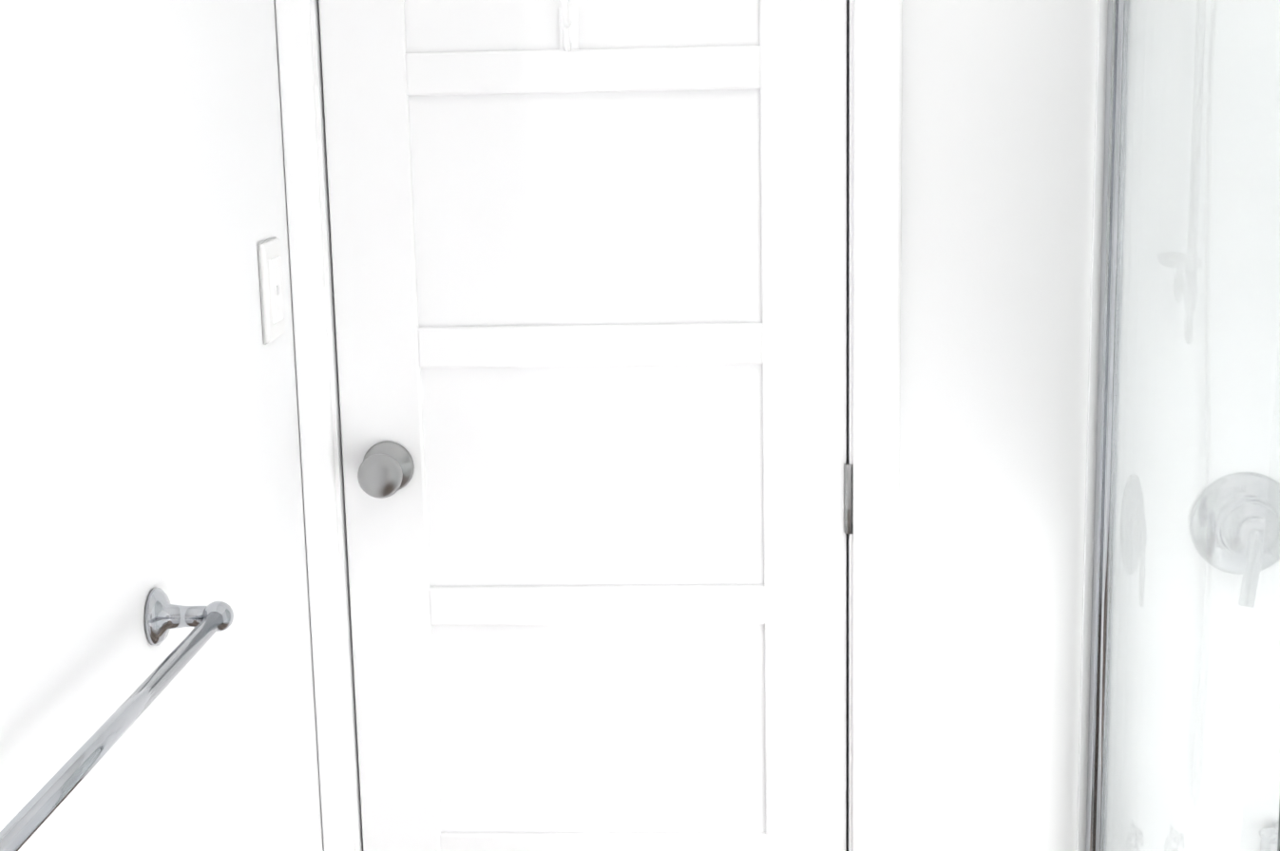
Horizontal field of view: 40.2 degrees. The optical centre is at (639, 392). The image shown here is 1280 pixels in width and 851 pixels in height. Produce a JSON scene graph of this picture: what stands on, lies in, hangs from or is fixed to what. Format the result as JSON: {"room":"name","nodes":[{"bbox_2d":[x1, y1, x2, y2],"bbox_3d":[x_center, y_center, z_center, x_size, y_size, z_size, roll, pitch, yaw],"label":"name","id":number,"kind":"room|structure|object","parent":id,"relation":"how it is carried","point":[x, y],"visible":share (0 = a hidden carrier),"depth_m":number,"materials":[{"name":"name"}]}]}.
{"room":"bathroom","nodes":[
{"label":"bathroom","id":0,"kind":"room"},
{"bbox_2d":[0,0,324,850],"bbox_3d":[-0.556,0.212,0.710,0.100,2.400,3.243,-1,10,3],"label":"wall","id":1,"kind":"structure","parent":0,"point":[148,418],"depth_m":1.64,"materials":[{"name":"white paint"}]},
{"bbox_2d":[0,588,233,850],"bbox_3d":[-0.433,0.262,1.366,0.076,0.054,0.619,-1,10,3],"label":"towel rail","id":2,"kind":"object","parent":1,"relation":"attached to","point":[163,616],"visible":0.98,"depth_m":1.41,"materials":[{"name":"silver metal"}]},
{"bbox_2d":[257,236,285,344],"bbox_3d":[-0.434,-0.121,2.072,0.011,0.119,0.077,-1,10,3],"label":"switch plate","id":3,"kind":"object","parent":1,"relation":"attached to","point":[271,289],"visible":1,"depth_m":2.05,"materials":[{"name":"white plastic"}]},
{"bbox_2d":[897,0,1098,850],"bbox_3d":[0.508,-0.084,2.204,1.880,2.400,0.100,-1,10,3],"label":"wall","id":4,"kind":"structure","parent":0,"point":[998,122],"depth_m":2.18,"materials":[{"name":"white paint"}]},
{"bbox_2d":[318,0,853,850],"bbox_3d":[-0.054,0.152,2.212,0.654,1.937,0.114,-1,10,3],"label":"door","id":5,"kind":"structure","parent":4,"relation":"in","point":[588,257],"depth_m":2.21,"materials":[{"name":"white paint"}]},
{"bbox_2d":[275,0,902,850],"bbox_3d":[-0.049,0.117,2.260,0.755,2.008,0.116,-1,10,3],"label":"door frame","id":6,"kind":"structure","parent":4,"relation":"attached to","point":[874,139],"depth_m":2.19,"materials":[{"name":"white paint"}]},
{"bbox_3d":[0.417,1.398,1.059,1.980,0.100,3.593,-1,10,3],"label":"floor","id":7,"kind":"structure","parent":0,"visible":0},
{"bbox_3d":[0.935,1.053,1.540,0.773,0.385,1.560,-1,10,3],"label":"bathtub","id":8,"kind":"object","parent":7,"relation":"on","visible":0},
{"bbox_2d":[1085,0,1279,850],"bbox_3d":[0.563,0.107,1.809,0.030,1.392,0.730,-1,10,3],"label":"glass panel","id":9,"kind":"object","parent":8,"relation":"on","point":[1184,729],"visible":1,"depth_m":1.77,"materials":[{"name":"clear glass"}]},
{"bbox_3d":[1.321,0.190,0.615,0.100,2.400,3.243,-1,10,3],"label":"wall","id":10,"kind":"structure","parent":0,"visible":0},
{"bbox_2d":[1076,0,1108,850],"bbox_3d":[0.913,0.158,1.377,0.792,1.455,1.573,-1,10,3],"label":"trim","id":11,"kind":"structure","parent":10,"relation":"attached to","point":[1100,85],"depth_m":2.17,"materials":[{"name":"white metal"}]}
]}

